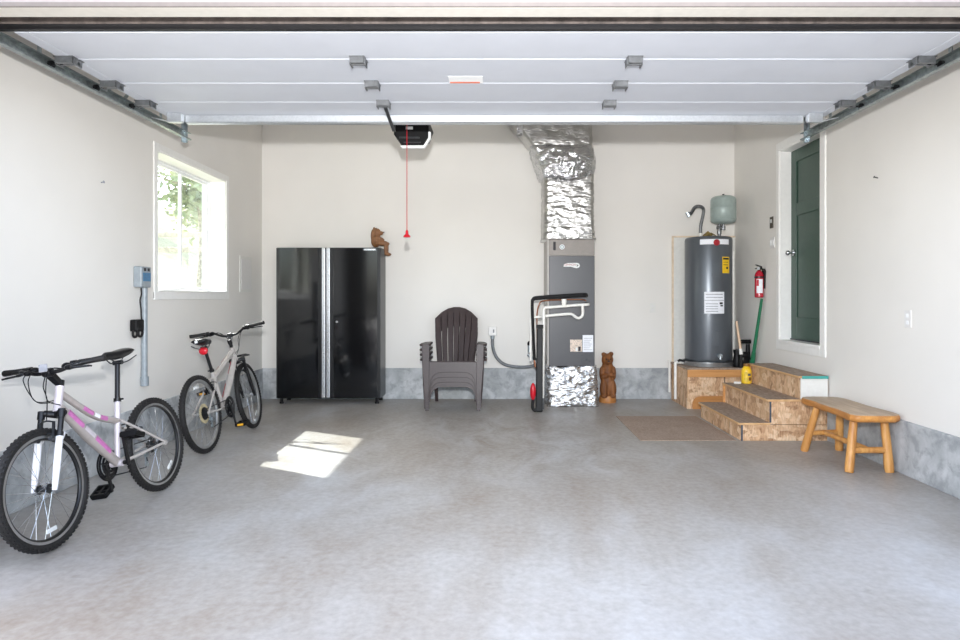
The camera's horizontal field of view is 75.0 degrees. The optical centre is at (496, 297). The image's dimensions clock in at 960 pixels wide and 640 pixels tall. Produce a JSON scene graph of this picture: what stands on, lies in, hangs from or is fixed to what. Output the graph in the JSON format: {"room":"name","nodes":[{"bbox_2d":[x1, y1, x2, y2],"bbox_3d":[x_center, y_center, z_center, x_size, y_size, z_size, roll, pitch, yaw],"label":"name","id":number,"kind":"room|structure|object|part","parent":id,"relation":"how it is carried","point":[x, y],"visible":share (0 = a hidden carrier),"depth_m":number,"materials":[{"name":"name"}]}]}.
{"room":"garage","nodes":[
{"label":"garage","id":0,"kind":"room"},
{"bbox_2d":[0,32,261,450],"bbox_3d":[-3.077,-0.715,5.565,0.260,3.230,5.237,0,0,-1],"label":"wall","id":1,"kind":"structure","parent":0,"point":[72,242],"depth_m":4.52,"materials":[{"name":"paint"}]},
{"bbox_2d":[0,368,262,514],"bbox_3d":[-3.071,1.094,5.565,0.272,0.392,5.237,0,0,-1],"label":"baseboard","id":2,"kind":"structure","parent":1,"relation":"attached to","point":[105,431],"depth_m":4.51,"materials":[{"name":"concrete"}]},
{"bbox_2d":[134,266,150,385],"bbox_3d":[-2.900,0.234,5.114,0.077,0.982,0.152,0,0,0],"label":"electrical box","id":3,"kind":"object","parent":1,"relation":"attached to","point":[142,275],"visible":0.98,"depth_m":5.14,"materials":[{"name":"white plastic"}]},
{"bbox_2d":[130,288,143,337],"bbox_3d":[-2.902,0.120,5.046,0.060,0.404,0.155,0,0,0],"label":"power adapter","id":4,"kind":"object","parent":3,"relation":"hanging from","point":[137,325],"visible":1,"depth_m":5.03,"materials":[{"name":"black plastic"}]},
{"bbox_3d":[-2.886,0.049,5.063,0.012,0.260,0.033,0,0,0],"label":"cord","id":5,"kind":"part","parent":4,"relation":"part of","materials":[{"name":"black rubber"}]},
{"bbox_2d":[153,141,228,299],"bbox_3d":[-3.074,-0.664,6.132,0.276,1.359,1.571,0,0,-1],"label":"window","id":6,"kind":"structure","parent":1,"relation":"in","point":[215,190],"depth_m":6.59,"materials":[{"name":"white plastic"}]},
{"bbox_3d":[-3.140,-0.669,5.831,0.030,1.165,0.779,0,0,-1],"label":"sash","id":7,"kind":"part","parent":6,"relation":"part of","materials":[{"name":"white plastic"}]},
{"bbox_3d":[-3.167,-0.669,6.135,0.085,1.205,1.428,0,0,-1],"label":"frame","id":8,"kind":"part","parent":6,"relation":"part of","materials":[{"name":"white plastic"}]},
{"bbox_3d":[-3.169,-0.669,6.525,0.030,1.165,0.607,0,0,-1],"label":"sash","id":9,"kind":"part","parent":6,"relation":"part of","materials":[{"name":"white plastic"}]},
{"bbox_2d":[240,256,251,291],"bbox_3d":[-2.982,-0.279,7.424,0.010,0.420,0.370,0,0,-1],"label":"access panel","id":10,"kind":"object","parent":1,"relation":"attached to","point":[245,262],"visible":1,"depth_m":7.40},
{"bbox_2d":[0,399,959,639],"bbox_3d":[0.000,1.365,3.650,7.200,0.150,9.300,0,0,0],"label":"floor","id":11,"kind":"structure","parent":0,"point":[322,519],"depth_m":3.34,"materials":[{"name":"concrete"}]},
{"bbox_2d":[0,348,183,553],"bbox_3d":[-2.308,0.798,3.702,0.547,0.979,1.554,0,0,19],"label":"bicycle","id":12,"kind":"object","parent":11,"relation":"on","point":[10,534],"visible":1,"depth_m":3.42,"materials":[{"name":"silver metal"}]},
{"bbox_3d":[-2.578,0.407,3.371,0.158,0.050,0.077,-9,0,1],"label":"brake lever","id":13,"kind":"part","parent":12,"relation":"part of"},
{"bbox_3d":[-2.372,0.622,3.349,0.158,0.058,0.088,-9,0,1],"label":"crown","id":14,"kind":"part","parent":12,"relation":"part of","materials":[{"name":"black metal"}]},
{"bbox_3d":[-2.400,0.437,3.388,0.044,0.123,0.122,-9,0,1],"label":"stem","id":15,"kind":"part","parent":12,"relation":"part of","materials":[{"name":"black metal"}]},
{"bbox_3d":[-2.382,0.549,3.396,0.048,0.148,0.091,-9,0,1],"label":"frame","id":16,"kind":"part","parent":12,"relation":"part of","materials":[{"name":"white metal"}]},
{"bbox_3d":[-2.242,0.353,3.362,0.158,0.050,0.077,-9,0,1],"label":"brake lever","id":17,"kind":"part","parent":12,"relation":"part of","materials":[{"name":"black plastic"}]},
{"bbox_3d":[-2.358,1.090,3.800,0.039,0.195,0.056,0,0,0],"label":"crank arm","id":18,"kind":"part","parent":12,"relation":"part of"},
{"bbox_3d":[-2.369,0.549,3.900,0.028,0.272,0.092,-9,0,1],"label":"seat post","id":19,"kind":"part","parent":12,"relation":"part of","materials":[{"name":"black metal"}]},
{"bbox_3d":[-2.243,0.913,3.773,0.039,0.195,0.056,0,0,0],"label":"crank arm","id":20,"kind":"part","parent":12,"relation":"part of"},
{"bbox_3d":[-2.339,1.029,3.995,0.008,0.189,0.417,-9,0,1],"label":"chain","id":21,"kind":"part","parent":12,"relation":"part of","materials":[{"name":"metal"}]},
{"bbox_2d":[178,321,264,453],"bbox_3d":[-2.467,0.753,5.702,0.665,1.070,1.548,0,0,-22],"label":"bicycle","id":22,"kind":"object","parent":11,"relation":"on","point":[203,413],"visible":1,"depth_m":5.57,"materials":[{"name":"silver metal"}]},
{"bbox_2d":[199,347,207,354],"bbox_3d":[-2.544,0.459,5.415,0.080,0.068,0.044,-9,0,0],"label":"light","id":23,"kind":"object","parent":22,"relation":"attached to","point":[203,351],"depth_m":5.40,"materials":[{"name":"red plastic"}]},
{"bbox_3d":[-2.805,0.359,5.981,0.158,0.053,0.077,-10,0,0],"label":"brake lever","id":24,"kind":"part","parent":22,"relation":"part of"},
{"bbox_3d":[-2.526,0.565,5.484,0.028,0.252,0.102,-10,0,0],"label":"seat post","id":25,"kind":"part","parent":22,"relation":"part of","materials":[{"name":"black metal"}]},
{"bbox_3d":[-2.405,0.999,5.407,0.008,0.189,0.417,-10,0,0],"label":"chain","id":26,"kind":"part","parent":22,"relation":"part of","materials":[{"name":"metal"}]},
{"bbox_3d":[-2.558,0.404,5.989,0.050,0.144,0.097,-9,0,0],"label":"stem","id":27,"kind":"part","parent":22,"relation":"part of","materials":[{"name":"metal"}]},
{"bbox_3d":[-2.381,1.055,5.620,0.046,0.196,0.040,-9,0,0],"label":"crank arm","id":28,"kind":"part","parent":22,"relation":"part of"},
{"bbox_3d":[-2.522,0.608,6.056,0.157,0.059,0.092,-10,0,0],"label":"crown","id":29,"kind":"part","parent":22,"relation":"part of","materials":[{"name":"metal"}]},
{"bbox_3d":[-2.345,0.268,6.015,0.156,0.050,0.079,-9,0,0],"label":"brake lever","id":30,"kind":"part","parent":22,"relation":"part of","materials":[{"name":"metal"}]},
{"bbox_2d":[276,248,385,403],"bbox_3d":[-2.051,0.338,7.769,1.266,1.905,0.371,0,0,0],"label":"storage cabinet","id":31,"kind":"object","parent":11,"relation":"on","point":[331,302],"visible":0.98,"depth_m":7.60,"materials":[{"name":"black metal"}]},
{"bbox_3d":[-2.403,0.303,7.610,0.558,1.825,0.020,0,0,0],"label":"door","id":32,"kind":"part","parent":31,"relation":"part of","materials":[{"name":"black metal"}]},
{"bbox_3d":[-2.149,0.303,7.597,0.050,1.825,0.005,0,0,0],"label":"door rail","id":33,"kind":"part","parent":31,"relation":"part of","materials":[{"name":"metal"}]},
{"bbox_3d":[-2.107,0.300,7.594,0.044,1.823,0.020,0,0,0],"label":"handle","id":34,"kind":"part","parent":31,"relation":"part of","materials":[{"name":"silver metal"}]},
{"bbox_3d":[-2.051,0.300,7.594,0.044,1.823,0.020,0,0,0],"label":"handle","id":35,"kind":"part","parent":31,"relation":"part of","materials":[{"name":"silver metal"}]},
{"bbox_3d":[-2.012,0.303,7.597,0.045,1.825,0.005,0,0,0],"label":"door rail","id":36,"kind":"part","parent":31,"relation":"part of","materials":[{"name":"black metal"}]},
{"bbox_3d":[-1.727,0.303,7.610,0.614,1.825,0.020,0,0,0],"label":"door","id":37,"kind":"part","parent":31,"relation":"part of","materials":[{"name":"black metal"}]},
{"bbox_2d":[371,227,390,255],"bbox_3d":[-1.439,-0.698,7.740,0.247,0.354,0.138,0,0,0],"label":"bear figurine","id":38,"kind":"object","parent":31,"relation":"on","point":[376,240],"visible":1,"depth_m":7.69,"materials":[{"name":"brown wood"}]},
{"bbox_2d":[420,322,486,410],"bbox_3d":[-0.505,0.789,7.518,0.776,1.002,0.771,0,0,0],"label":"chair","id":39,"kind":"object","parent":11,"relation":"on","point":[442,384],"visible":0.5,"depth_m":7.17,"materials":[{"name":"plastic"}]},
{"bbox_3d":[-0.817,0.995,7.169,0.088,0.591,0.072,0,0,0],"label":"leg","id":40,"kind":"part","parent":39,"relation":"part of","materials":[{"name":"plastic"}]},
{"bbox_3d":[-0.759,1.152,7.694,0.040,0.276,0.227,0,0,5],"label":"leg","id":41,"kind":"part","parent":39,"relation":"part of","materials":[{"name":"plastic"}]},
{"bbox_2d":[420,317,486,405],"bbox_3d":[-0.505,0.731,7.507,0.776,1.002,0.771,0,0,0],"label":"chair","id":42,"kind":"object","parent":39,"relation":"on","point":[442,379],"visible":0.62,"depth_m":7.15,"materials":[{"name":"plastic"}]},
{"bbox_3d":[-0.817,0.936,7.158,0.088,0.591,0.072,0,0,0],"label":"leg","id":43,"kind":"part","parent":42,"relation":"part of","materials":[{"name":"plastic"}]},
{"bbox_2d":[420,313,486,400],"bbox_3d":[-0.505,0.673,7.496,0.776,1.002,0.771,0,0,0],"label":"chair","id":44,"kind":"object","parent":42,"relation":"on","point":[443,374],"visible":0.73,"depth_m":7.14,"materials":[{"name":"plastic"}]},
{"bbox_3d":[-0.817,0.878,7.147,0.088,0.591,0.072,0,0,0],"label":"leg","id":45,"kind":"part","parent":44,"relation":"part of","materials":[{"name":"plastic"}]},
{"bbox_2d":[420,307,486,395],"bbox_3d":[-0.505,0.615,7.485,0.776,1.002,0.771,0,0,0],"label":"chair","id":46,"kind":"object","parent":44,"relation":"on","point":[450,362],"visible":0.99,"depth_m":7.63,"materials":[{"name":"plastic"}]},
{"bbox_3d":[-0.817,0.821,7.136,0.088,0.591,0.072,0,0,0],"label":"leg","id":47,"kind":"part","parent":46,"relation":"part of","materials":[{"name":"plastic"}]},
{"bbox_3d":[-0.830,0.541,7.373,0.126,0.026,0.402,0,0,0],"label":"armrest","id":48,"kind":"part","parent":46,"relation":"part of","materials":[{"name":"plastic"}]},
{"bbox_3d":[-0.505,0.794,7.353,0.524,0.139,0.413,0,0,0],"label":"seat","id":49,"kind":"part","parent":46,"relation":"part of","materials":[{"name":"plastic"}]},
{"bbox_3d":[-0.505,0.484,7.716,0.531,0.742,0.308,0,0,0],"label":"backrest","id":50,"kind":"part","parent":46,"relation":"part of","materials":[{"name":"plastic"}]},
{"bbox_3d":[-0.193,0.821,7.136,0.088,0.591,0.072,0,0,0],"label":"leg","id":51,"kind":"part","parent":46,"relation":"part of","materials":[{"name":"plastic"}]},
{"bbox_3d":[-0.505,0.542,7.727,0.531,0.742,0.308,0,0,0],"label":"backrest","id":52,"kind":"part","parent":44,"relation":"part of","materials":[{"name":"plastic"}]},
{"bbox_3d":[-0.193,0.878,7.147,0.088,0.591,0.072,0,0,0],"label":"leg","id":53,"kind":"part","parent":44,"relation":"part of","materials":[{"name":"plastic"}]},
{"bbox_3d":[-0.505,0.601,7.738,0.531,0.742,0.308,0,0,0],"label":"backrest","id":54,"kind":"part","parent":42,"relation":"part of","materials":[{"name":"plastic"}]},
{"bbox_3d":[-0.193,0.936,7.158,0.088,0.591,0.072,0,0,0],"label":"leg","id":55,"kind":"part","parent":42,"relation":"part of","materials":[{"name":"plastic"}]},
{"bbox_3d":[-0.505,0.658,7.749,0.531,0.742,0.308,0,0,0],"label":"backrest","id":56,"kind":"part","parent":39,"relation":"part of","materials":[{"name":"plastic"}]},
{"bbox_3d":[-0.193,0.995,7.169,0.088,0.591,0.072,0,0,0],"label":"leg","id":57,"kind":"part","parent":39,"relation":"part of","materials":[{"name":"plastic"}]},
{"bbox_2d":[530,325,542,411],"bbox_3d":[0.451,0.797,7.104,0.157,0.984,0.155,0,0,0],"label":"pump","id":58,"kind":"object","parent":11,"relation":"on","point":[537,391],"visible":1,"depth_m":7.08,"materials":[{"name":"black plastic"}]},
{"bbox_3d":[0.407,1.056,7.060,0.068,0.196,0.068,0,0,0],"label":"bulb","id":59,"kind":"part","parent":58,"relation":"part of","materials":[{"name":"red plastic"}]},
{"bbox_2d":[530,299,589,408],"bbox_3d":[0.741,0.651,7.286,0.716,1.278,0.124,0,0,-4],"label":"drain pipe","id":60,"kind":"object","parent":11,"relation":"on","point":[563,301],"visible":0.95,"depth_m":7.25,"materials":[{"name":"plastic"}]},
{"bbox_2d":[544,239,598,406],"bbox_3d":[0.893,0.297,7.654,0.653,1.985,0.591,0,0,0],"label":"furnace","id":61,"kind":"object","parent":11,"relation":"on","point":[570,379],"visible":0.95,"depth_m":7.39,"materials":[{"name":"grey metal"}]},
{"bbox_2d":[508,125,595,242],"bbox_3d":[0.606,-1.512,7.623,1.186,1.627,0.614,0,0,0],"label":"air duct","id":62,"kind":"object","parent":61,"relation":"on","point":[563,159],"visible":0.89,"depth_m":7.42,"materials":[{"name":"metal"}]},
{"bbox_2d":[531,293,587,367],"bbox_3d":[0.731,0.440,7.578,0.682,0.998,0.728,0,0,0],"label":"insulated pipe","id":63,"kind":"object","parent":61,"relation":"attached to","point":[557,296],"visible":0.94,"depth_m":7.22,"materials":[{"name":"black plastic"}]},
{"bbox_2d":[536,299,585,342],"bbox_3d":[0.757,0.322,7.359,0.591,0.626,0.036,0,0,0],"label":"copper pipe","id":64,"kind":"object","parent":61,"relation":"attached to","point":[550,299],"visible":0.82,"depth_m":7.35,"materials":[{"name":"metal"}]},
{"bbox_3d":[0.885,-0.599,7.402,0.539,0.192,0.017,0,0,0],"label":"panel","id":65,"kind":"part","parent":61,"relation":"part of","materials":[{"name":"grey metal"}]},
{"bbox_3d":[0.885,0.154,7.399,0.539,1.302,0.023,0,0,0],"label":"panel","id":66,"kind":"part","parent":61,"relation":"part of","materials":[{"name":"grey metal"}]},
{"bbox_2d":[599,352,615,402],"bbox_3d":[1.371,0.978,7.749,0.216,0.623,0.228,0,0,0],"label":"carving","id":67,"kind":"object","parent":11,"relation":"on","point":[607,372],"visible":1,"depth_m":7.68,"materials":[{"name":"brown wood"}]},
{"bbox_2d":[616,416,736,440],"bbox_3d":[1.730,1.287,6.223,0.870,0.006,1.155,0,0,0],"label":"floor mat","id":68,"kind":"object","parent":11,"relation":"on","point":[645,428],"visible":1,"depth_m":6.10,"materials":[{"name":"brown fabric"}]},
{"bbox_2d":[671,362,741,408],"bbox_3d":[2.595,1.051,7.591,0.780,0.478,0.697,0,0,0],"label":"stand","id":69,"kind":"object","parent":11,"relation":"on","point":[695,384],"visible":0.56,"depth_m":7.28,"materials":[{"name":"brown wood"}]},
{"bbox_2d":[668,361,670,391],"bbox_3d":[2.180,0.991,7.900,0.032,0.398,0.032,0,0,0],"label":"pipe","id":70,"kind":"object","parent":69,"relation":"attached to","point":[669,362],"visible":1,"depth_m":7.89,"materials":[{"name":"plastic"}]},
{"bbox_3d":[2.221,1.061,7.609,0.012,0.458,0.663,0,0,0],"label":"panel","id":71,"kind":"part","parent":69,"relation":"part of","materials":[{"name":"brown wood"}]},
{"bbox_2d":[674,359,732,398],"bbox_3d":[2.516,0.976,7.620,0.744,0.507,0.624,0,0,0],"label":"pan","id":72,"kind":"object","parent":69,"relation":"on","point":[679,361],"visible":0.7,"depth_m":7.44,"materials":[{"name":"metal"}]},
{"bbox_2d":[683,359,732,366],"bbox_3d":[2.576,0.785,7.620,0.624,0.051,0.624,0,0,0],"label":"tray","id":73,"kind":"object","parent":72,"relation":"on","point":[687,362],"depth_m":7.36,"materials":[{"name":"metal"}]},
{"bbox_2d":[685,194,736,362],"bbox_3d":[2.579,-0.229,7.620,0.558,2.076,0.559,0,0,45],"label":"water heater","id":74,"kind":"object","parent":72,"relation":"on","point":[709,259],"visible":0.97,"depth_m":7.41,"materials":[{"name":"metal"}]},
{"bbox_3d":[2.576,0.033,7.620,0.554,1.552,0.554,0,0,0],"label":"tank","id":75,"kind":"part","parent":74,"relation":"part of","materials":[{"name":"grey metal"}]},
{"bbox_3d":[2.759,-1.073,7.620,0.304,0.350,0.304,0,0,0],"label":"expansion tank","id":76,"kind":"part","parent":74,"relation":"part of","materials":[{"name":"green metal"}]},
{"bbox_3d":[2.598,0.875,7.259,0.774,0.085,0.032,0,0,0],"label":"rail","id":77,"kind":"part","parent":69,"relation":"part of","materials":[{"name":"brown wood"}]},
{"bbox_3d":[2.606,1.101,7.284,0.758,0.378,0.014,0,0,0],"label":"panel","id":78,"kind":"part","parent":69,"relation":"part of","materials":[{"name":"brown wood"}]},
{"bbox_2d":[735,321,742,367],"bbox_3d":[2.825,0.540,7.290,0.043,0.543,0.085,0,0,-45],"label":"brush","id":79,"kind":"object","parent":69,"relation":"on","point":[736,322],"visible":1,"depth_m":7.27,"materials":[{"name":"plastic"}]},
{"bbox_3d":[2.818,0.430,7.290,0.075,0.324,0.031,0,0,43],"label":"handle","id":80,"kind":"part","parent":79,"relation":"part of","materials":[{"name":"brown wood"}]},
{"bbox_2d":[733,339,750,366],"bbox_3d":[2.877,0.649,7.353,0.202,0.324,0.105,0,0,0],"label":"pump","id":81,"kind":"object","parent":69,"relation":"on","point":[746,355],"visible":0.81,"depth_m":7.32,"materials":[{"name":"black plastic"}]},
{"bbox_3d":[2.910,0.515,7.345,0.136,0.055,0.048,0,0,0],"label":"handle","id":82,"kind":"part","parent":81,"relation":"part of","materials":[{"name":"black plastic"}]},
{"bbox_3d":[2.948,0.632,7.345,0.060,0.181,0.060,0,0,0],"label":"rod","id":83,"kind":"part","parent":81,"relation":"part of","materials":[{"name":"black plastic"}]},
{"bbox_2d":[750,299,762,362],"bbox_3d":[2.962,0.408,7.151,0.058,0.802,0.291,0,0,0],"label":"tool","id":84,"kind":"object","parent":69,"relation":"on","point":[753,354],"visible":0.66,"depth_m":7.14,"materials":[{"name":"green plastic"}]},
{"bbox_2d":[750,352,755,362],"bbox_3d":[2.962,0.714,7.244,0.058,0.190,0.106,0,0,0],"label":"broom","id":85,"kind":"object","parent":84,"relation":"attached to","point":[753,355],"depth_m":7.21,"materials":[{"name":"plastic"}]},
{"bbox_2d":[698,363,828,440],"bbox_3d":[2.580,0.996,6.192,0.810,0.588,1.134,0,0,0],"label":"staircase","id":86,"kind":"structure","parent":11,"relation":"on","point":[775,392],"depth_m":5.75,"materials":[{"name":"brown wood"}]},
{"bbox_2d":[741,363,751,383],"bbox_3d":[2.671,0.806,6.689,0.104,0.214,0.106,0,0,0],"label":"jug","id":87,"kind":"object","parent":86,"relation":"on","point":[746,372],"visible":1,"depth_m":6.65,"materials":[{"name":"yellow plastic"}]},
{"bbox_3d":[2.605,1.006,6.207,0.760,0.567,1.095,0,0,0],"label":"frame","id":88,"kind":"part","parent":86,"relation":"part of","materials":[{"name":"brown wood"}]},
{"bbox_3d":[2.596,1.216,5.647,0.778,0.143,0.014,0,0,0],"label":"panel","id":89,"kind":"part","parent":86,"relation":"part of","materials":[{"name":"brown wood"}]},
{"bbox_3d":[2.724,1.037,5.647,0.521,0.206,0.014,0,0,0],"label":"panel","id":90,"kind":"part","parent":86,"relation":"part of","materials":[{"name":"brown wood"}]},
{"bbox_3d":[2.865,0.826,5.647,0.241,0.206,0.014,0,0,0],"label":"panel","id":91,"kind":"part","parent":86,"relation":"part of","materials":[{"name":"white paint"}]},
{"bbox_2d":[800,396,899,472],"bbox_3d":[2.765,1.076,4.989,0.405,0.444,0.905,0,0,0],"label":"wooden bench","id":92,"kind":"object","parent":11,"relation":"on","point":[854,412],"visible":1,"depth_m":4.70,"materials":[{"name":"brown wood"}]},
{"bbox_3d":[2.622,1.101,5.232,0.066,0.394,0.156,0,0,-41],"label":"leg","id":93,"kind":"part","parent":92,"relation":"part of","materials":[{"name":"brown wood"}]},
{"bbox_3d":[2.884,1.100,5.261,0.065,0.392,0.141,0,0,20],"label":"leg","id":94,"kind":"part","parent":92,"relation":"part of","materials":[{"name":"brown wood"}]},
{"bbox_3d":[2.632,1.100,4.647,0.127,0.391,0.064,0,0,-39],"label":"leg","id":95,"kind":"part","parent":92,"relation":"part of","materials":[{"name":"brown wood"}]},
{"bbox_3d":[2.901,1.100,4.645,0.071,0.386,0.099,0,0,0],"label":"leg","id":96,"kind":"part","parent":92,"relation":"part of","materials":[{"name":"brown wood"}]},
{"bbox_2d":[0,0,959,1],"bbox_3d":[0.000,-0.520,2.998,6.600,3.620,0.095,0,0,0],"label":"wall","id":97,"kind":"structure","parent":0,"point":[0,0],"depth_m":2.95,"materials":[{"name":"beige"}]},
{"bbox_2d":[0,8,959,16],"bbox_3d":[0.000,-1.375,2.999,5.100,0.009,0.099,0,0,0],"label":"trim","id":98,"kind":"structure","parent":97,"relation":"attached to","point":[4,12],"depth_m":3.00,"materials":[{"name":"white paint"}]},
{"bbox_2d":[0,2,959,7],"bbox_3d":[0.000,-1.381,2.944,5.200,0.020,0.012,0,0,0],"label":"trim","id":99,"kind":"structure","parent":97,"relation":"attached to","point":[2,4],"depth_m":2.94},
{"bbox_2d":[262,125,733,367],"bbox_3d":[0.015,-0.718,8.080,6.030,3.225,0.200,0,0,0],"label":"wall","id":100,"kind":"structure","parent":0,"point":[468,202],"depth_m":7.98,"materials":[{"name":"paint"}]},
{"bbox_2d":[263,368,670,398],"bbox_3d":[0.010,1.091,8.075,6.000,0.397,0.210,0,0,0],"label":"baseboard","id":101,"kind":"structure","parent":100,"relation":"attached to","point":[401,383],"depth_m":7.97,"materials":[{"name":"concrete"}]},
{"bbox_2d":[488,326,496,335],"bbox_3d":[-0.057,0.421,7.955,0.104,0.116,0.047,0,0,0],"label":"wall outlet","id":102,"kind":"object","parent":100,"relation":"attached to","point":[492,330],"visible":1,"depth_m":7.93,"materials":[{"name":"white plastic"}]},
{"bbox_2d":[490,336,533,368],"bbox_3d":[0.244,0.689,7.913,0.662,0.414,0.060,0,0,7],"label":"conduit","id":103,"kind":"object","parent":100,"relation":"attached to","point":[492,338],"visible":0.84,"depth_m":7.92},
{"bbox_2d":[527,341,532,358],"bbox_3d":[0.482,0.667,7.750,0.081,0.290,0.403,0,0,27],"label":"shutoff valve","id":104,"kind":"object","parent":100,"relation":"attached to","point":[528,342],"visible":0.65,"depth_m":7.58,"materials":[{"name":"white plastic"}]},
{"bbox_2d":[672,236,734,361],"bbox_3d":[2.643,0.076,7.962,0.828,1.732,0.033,0,0,0],"label":"board","id":105,"kind":"object","parent":100,"relation":"attached to","point":[678,242],"visible":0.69,"depth_m":7.95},
{"bbox_2d":[734,42,959,436],"bbox_3d":[3.101,-0.715,5.565,0.200,3.230,5.233,0,0,1],"label":"wall","id":106,"kind":"structure","parent":0,"point":[893,238],"depth_m":4.85,"materials":[{"name":"paint"}]},
{"bbox_2d":[754,265,765,297],"bbox_3d":[2.958,-0.191,7.048,0.118,0.370,0.105,0,0,0],"label":"fire extinguisher","id":107,"kind":"object","parent":106,"relation":"attached to","point":[760,276],"visible":1,"depth_m":7.01,"materials":[{"name":"metal"}]},
{"bbox_2d":[770,217,772,227],"bbox_3d":[3.010,-0.828,6.857,0.013,0.125,0.085,0,0,0],"label":"light switch","id":108,"kind":"object","parent":106,"relation":"attached to","point":[771,218],"visible":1,"depth_m":6.85,"materials":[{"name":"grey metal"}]},
{"bbox_2d":[770,237,774,248],"bbox_3d":[3.010,-0.603,6.837,0.012,0.120,0.120,0,0,1],"label":"light switch","id":109,"kind":"object","parent":106,"relation":"attached to","point":[772,240],"visible":1,"depth_m":6.82,"materials":[{"name":"white plastic"}]},
{"bbox_2d":[776,117,825,357],"bbox_3d":[3.099,-0.552,6.213,0.230,2.195,1.025,0,0,0],"label":"door","id":110,"kind":"structure","parent":106,"relation":"in","point":[800,166],"depth_m":6.41,"materials":[{"name":"wood"}]},
{"bbox_3d":[3.078,-0.475,6.570,0.090,0.064,0.064,0,0,0],"label":"knob","id":111,"kind":"part","parent":110,"relation":"part of","materials":[{"name":"silver metal"}]},
{"bbox_3d":[3.094,0.458,6.225,0.220,0.035,0.870,0,0,0],"label":"sill","id":112,"kind":"part","parent":110,"relation":"part of","materials":[{"name":"white wood"}]},
{"bbox_2d":[826,412,959,498],"bbox_3d":[3.090,1.094,5.565,0.222,0.392,5.233,0,0,1],"label":"baseboard","id":113,"kind":"structure","parent":106,"relation":"attached to","point":[931,457],"depth_m":4.40,"materials":[{"name":"concrete"}]},
{"bbox_2d":[904,310,911,327],"bbox_3d":[2.983,0.152,4.540,0.011,0.125,0.075,0,0,0],"label":"wall outlet","id":114,"kind":"object","parent":106,"relation":"attached to","point":[907,313],"visible":1,"depth_m":4.53,"materials":[{"name":"white plastic"}]},
{"bbox_3d":[0.000,-2.380,5.575,6.700,0.100,5.250,0,0,0],"label":"ceiling","id":115,"kind":"structure","parent":0,"visible":0},
{"bbox_2d":[0,32,190,142],"bbox_3d":[-2.623,-0.695,4.196,0.053,3.270,2.229,0,0,0],"label":"door track","id":116,"kind":"object","parent":115,"relation":"attached to","point":[8,42],"visible":0.69,"depth_m":3.96,"materials":[{"name":"metal"}]},
{"bbox_2d":[0,17,959,124],"bbox_3d":[-0.005,-1.411,4.042,5.229,0.162,1.592,0,0,0],"label":"door","id":117,"kind":"structure","parent":116,"relation":"attached to","point":[190,70],"depth_m":3.71,"materials":[{"name":"white metal"}]},
{"bbox_2d":[384,108,432,237],"bbox_3d":[-0.760,-1.434,4.550,0.333,1.792,2.980,0,0,0],"label":"garage door opener","id":118,"kind":"object","parent":115,"relation":"hanging from","point":[408,136],"visible":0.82,"depth_m":5.60,"materials":[{"name":"black plastic"}]},
{"bbox_3d":[-0.807,-1.446,4.724,0.025,0.268,0.498,0,0,-2],"label":"door arm","id":119,"kind":"part","parent":118,"relation":"part of","materials":[{"name":"metal"}]},
{"bbox_3d":[-0.803,-0.574,5.575,0.066,0.072,0.066,0,0,0],"label":"cord handle","id":120,"kind":"part","parent":118,"relation":"part of","materials":[{"name":"red plastic"}]},
{"bbox_2d":[399,137,420,142],"bbox_3d":[-0.780,-1.417,5.598,0.193,0.055,0.007,0,0,0],"label":"vent","id":121,"kind":"object","parent":118,"relation":"attached to","point":[401,139],"depth_m":5.60,"materials":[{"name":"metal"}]},
{"bbox_2d":[800,46,959,142],"bbox_3d":[2.600,-0.695,4.196,0.053,3.270,2.229,0,0,0],"label":"door track","id":122,"kind":"object","parent":115,"relation":"attached to","point":[953,56],"visible":0.6,"depth_m":4.20,"materials":[{"name":"metal"}]},
{"label":"outside","id":123,"kind":"structure","parent":0,"visible":0},
{"bbox_2d":[158,202,198,286],"bbox_3d":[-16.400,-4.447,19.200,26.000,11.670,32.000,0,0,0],"label":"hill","id":124,"kind":"structure","parent":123,"point":[167,261],"depth_m":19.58,"materials":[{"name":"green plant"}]},
{"bbox_2d":[158,167,185,186],"bbox_3d":[-13.324,-6.186,22.862,7.502,6.670,5.480,0,0,-29],"label":"tree","id":125,"kind":"object","parent":124,"relation":"on","point":[160,172],"visible":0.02,"depth_m":22.86,"materials":[{"name":"green plant"}]},
{"bbox_2d":[160,167,198,246],"bbox_3d":[-7.722,-3.564,17.889,4.205,6.356,3.924,0,0,43],"label":"tree","id":126,"kind":"object","parent":124,"relation":"on","point":[192,215],"visible":0.06,"depth_m":16.64,"materials":[{"name":"green plant"}]},
{"bbox_2d":[158,173,201,287],"bbox_3d":[-6.237,-2.672,13.754,3.359,6.296,3.437,0,0,37],"label":"tree","id":127,"kind":"object","parent":124,"relation":"on","point":[193,193],"visible":0.07,"depth_m":13.59,"materials":[{"name":"green plant"}]},
{"bbox_2d":[158,232,201,251],"bbox_3d":[-5.300,0.013,10.990,1.900,2.484,0.120,0,0,0],"label":"rail fence","id":128,"kind":"object","parent":124,"relation":"on","point":[160,234],"visible":0.05,"depth_m":10.93,"materials":[{"name":"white wood"}]},
{"bbox_3d":[-5.300,-0.845,10.940,1.900,0.090,0.020,0,0,0],"label":"rail","id":129,"kind":"part","parent":128,"relation":"part of","materials":[{"name":"white wood"}]},
{"bbox_3d":[-5.300,-1.109,10.940,1.900,0.090,0.020,0,0,0],"label":"rail","id":130,"kind":"part","parent":128,"relation":"part of","materials":[{"name":"white wood"}]}
]}

